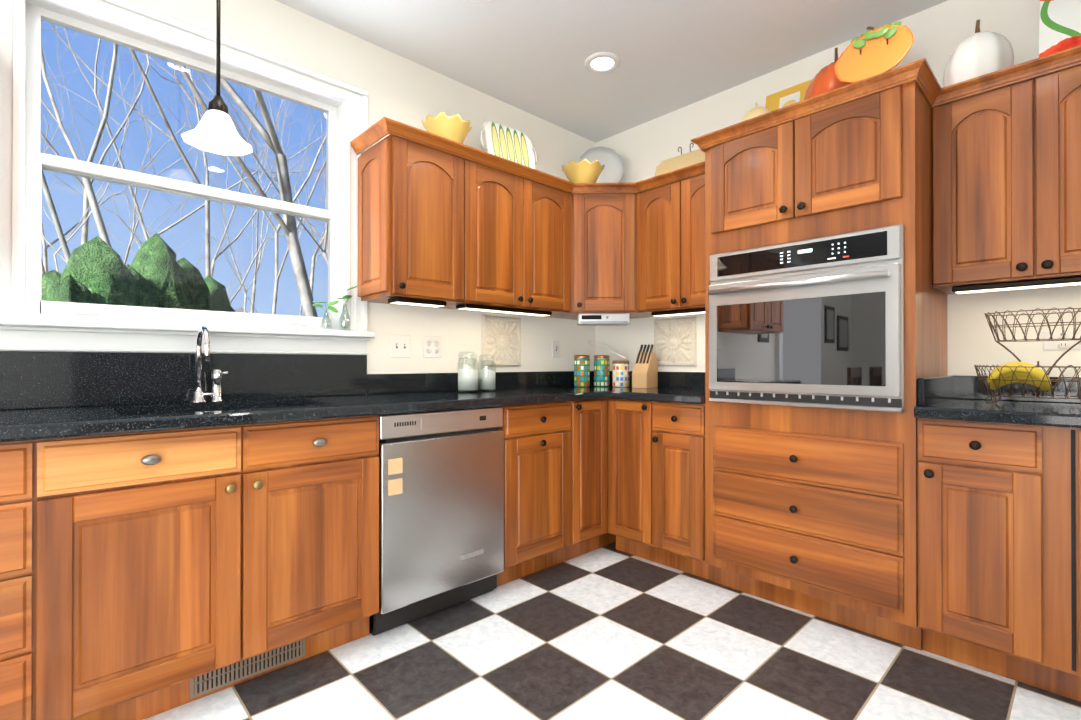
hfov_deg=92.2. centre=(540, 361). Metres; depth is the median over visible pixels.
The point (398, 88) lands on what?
wall
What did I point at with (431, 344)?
outlet
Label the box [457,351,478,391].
glass jar
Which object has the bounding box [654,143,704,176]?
woven tray
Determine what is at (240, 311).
treeline
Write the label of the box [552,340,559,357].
outlet
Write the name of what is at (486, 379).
glass jar
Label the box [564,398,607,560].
base cabinet
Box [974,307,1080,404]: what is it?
fruit basket
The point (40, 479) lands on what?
base cabinet
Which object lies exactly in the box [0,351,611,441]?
countertop
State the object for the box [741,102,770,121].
pumpkin
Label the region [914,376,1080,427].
countertop
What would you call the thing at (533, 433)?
base cabinet
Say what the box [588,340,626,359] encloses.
whisk
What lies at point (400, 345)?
outlet
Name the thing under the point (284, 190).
trees
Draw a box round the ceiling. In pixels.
[276,0,947,142]
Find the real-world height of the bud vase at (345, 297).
0.212 m
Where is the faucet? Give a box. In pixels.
[191,326,227,402]
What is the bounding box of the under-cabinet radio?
[577,313,629,325]
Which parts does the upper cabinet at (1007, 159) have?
corner door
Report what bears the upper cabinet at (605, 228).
attached to the wall at (398, 88)
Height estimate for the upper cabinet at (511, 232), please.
0.725 m
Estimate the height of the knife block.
0.272 m
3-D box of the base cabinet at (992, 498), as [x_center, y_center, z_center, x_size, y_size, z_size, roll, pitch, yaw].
[1.701,0.640,1.949,0.631,0.874,0.367,0,0,-43]
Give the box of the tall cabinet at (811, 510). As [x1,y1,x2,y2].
[705,81,947,650]
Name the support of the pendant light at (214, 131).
hanging from the ceiling
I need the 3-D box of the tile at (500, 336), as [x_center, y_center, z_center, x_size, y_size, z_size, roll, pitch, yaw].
[-0.233,-0.119,3.174,0.305,0.302,0.030,0,0,-43]
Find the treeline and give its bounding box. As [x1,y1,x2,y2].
[235,307,247,312]
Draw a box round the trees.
[40,21,327,317]
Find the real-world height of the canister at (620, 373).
0.172 m
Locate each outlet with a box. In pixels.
[390,334,410,356]
[423,336,440,357]
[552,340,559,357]
[1043,330,1080,350]
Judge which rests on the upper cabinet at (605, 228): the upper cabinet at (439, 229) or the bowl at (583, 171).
the bowl at (583, 171)
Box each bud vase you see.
[312,300,338,328]
[337,286,357,329]
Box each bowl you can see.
[422,112,471,143]
[562,159,604,182]
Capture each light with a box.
[181,0,252,155]
[388,276,1080,316]
[470,0,619,72]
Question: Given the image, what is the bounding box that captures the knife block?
[632,344,657,387]
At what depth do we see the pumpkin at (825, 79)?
2.40 m
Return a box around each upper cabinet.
[357,135,452,306]
[429,155,578,316]
[549,192,646,319]
[629,174,704,316]
[932,65,1080,293]
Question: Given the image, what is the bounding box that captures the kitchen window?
[0,0,374,354]
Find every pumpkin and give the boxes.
[741,102,770,121]
[804,47,850,99]
[943,19,1013,86]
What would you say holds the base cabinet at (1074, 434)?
on the floor
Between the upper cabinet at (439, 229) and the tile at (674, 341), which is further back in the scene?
the tile at (674, 341)
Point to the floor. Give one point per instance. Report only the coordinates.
(610, 632)
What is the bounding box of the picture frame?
[765,79,812,110]
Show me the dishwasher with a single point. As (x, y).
(441, 509)
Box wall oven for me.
[708,224,903,412]
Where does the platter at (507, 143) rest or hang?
on the upper cabinet at (511, 232)
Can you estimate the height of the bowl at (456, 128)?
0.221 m
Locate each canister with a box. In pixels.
[574,355,589,386]
[594,355,609,386]
[612,360,628,386]
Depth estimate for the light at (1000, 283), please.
2.51 m
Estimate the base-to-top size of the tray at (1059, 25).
0.509 m
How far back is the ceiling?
2.60 m
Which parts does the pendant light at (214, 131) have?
metal ceiling pendant light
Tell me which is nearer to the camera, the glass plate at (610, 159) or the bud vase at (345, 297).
the bud vase at (345, 297)
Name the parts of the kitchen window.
glass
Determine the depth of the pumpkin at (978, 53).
2.03 m
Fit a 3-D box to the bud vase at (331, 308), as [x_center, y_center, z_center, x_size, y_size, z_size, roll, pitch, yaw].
[-0.990,-0.220,2.416,0.122,0.141,0.102,0,0,-43]
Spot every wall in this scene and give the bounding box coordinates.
[34,0,595,373]
[596,0,1080,376]
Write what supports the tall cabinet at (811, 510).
on the floor
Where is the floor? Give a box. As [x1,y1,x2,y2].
[144,542,1080,719]
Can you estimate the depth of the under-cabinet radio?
3.14 m
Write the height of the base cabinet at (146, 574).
0.654 m
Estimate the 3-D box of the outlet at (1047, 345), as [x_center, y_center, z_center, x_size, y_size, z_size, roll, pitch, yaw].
[2.050,-0.082,2.039,0.006,0.078,0.116,0,0,-43]
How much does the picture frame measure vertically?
0.437 m
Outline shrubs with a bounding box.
[41,233,235,311]
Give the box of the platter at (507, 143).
[480,121,537,168]
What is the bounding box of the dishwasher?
[369,406,503,635]
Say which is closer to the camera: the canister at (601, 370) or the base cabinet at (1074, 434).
the base cabinet at (1074, 434)
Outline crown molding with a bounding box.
[350,45,1080,193]
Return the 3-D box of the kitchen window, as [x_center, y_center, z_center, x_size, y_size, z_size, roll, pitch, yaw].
[-1.374,-0.686,2.159,1.373,1.305,0.187,0,0,-43]
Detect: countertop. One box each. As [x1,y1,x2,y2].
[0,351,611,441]
[612,371,704,403]
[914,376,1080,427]
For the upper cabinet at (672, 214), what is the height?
0.725 m
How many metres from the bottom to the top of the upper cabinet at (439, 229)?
0.725 m
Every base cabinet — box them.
[0,437,79,719]
[80,450,378,719]
[497,402,563,586]
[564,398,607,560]
[608,398,712,580]
[917,418,1067,697]
[1068,427,1080,701]
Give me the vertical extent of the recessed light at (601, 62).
0.012 m
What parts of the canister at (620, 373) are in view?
lid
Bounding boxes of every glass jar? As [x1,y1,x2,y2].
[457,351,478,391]
[477,354,495,390]
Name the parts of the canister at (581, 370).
lid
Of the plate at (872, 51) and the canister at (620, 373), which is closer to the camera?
the plate at (872, 51)
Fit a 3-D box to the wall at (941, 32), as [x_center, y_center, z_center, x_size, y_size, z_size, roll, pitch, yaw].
[1.627,-0.260,2.610,0.160,2.680,3.400,0,0,-43]
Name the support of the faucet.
on the countertop at (48, 395)
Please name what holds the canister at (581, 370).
on the countertop at (48, 395)
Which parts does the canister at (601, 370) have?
lid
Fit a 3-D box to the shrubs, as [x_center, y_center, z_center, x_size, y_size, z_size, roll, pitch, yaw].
[-3.122,0.447,4.423,2.516,3.220,3.991,0,0,-43]
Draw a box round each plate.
[578,146,624,182]
[834,21,913,82]
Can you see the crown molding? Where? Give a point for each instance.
(920, 74)
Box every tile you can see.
[481,315,520,366]
[654,317,695,365]
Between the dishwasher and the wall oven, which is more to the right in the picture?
the wall oven
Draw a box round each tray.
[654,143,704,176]
[1039,0,1080,57]
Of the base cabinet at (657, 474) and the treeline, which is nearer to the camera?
the base cabinet at (657, 474)
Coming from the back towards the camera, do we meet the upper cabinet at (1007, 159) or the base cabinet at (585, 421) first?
the base cabinet at (585, 421)

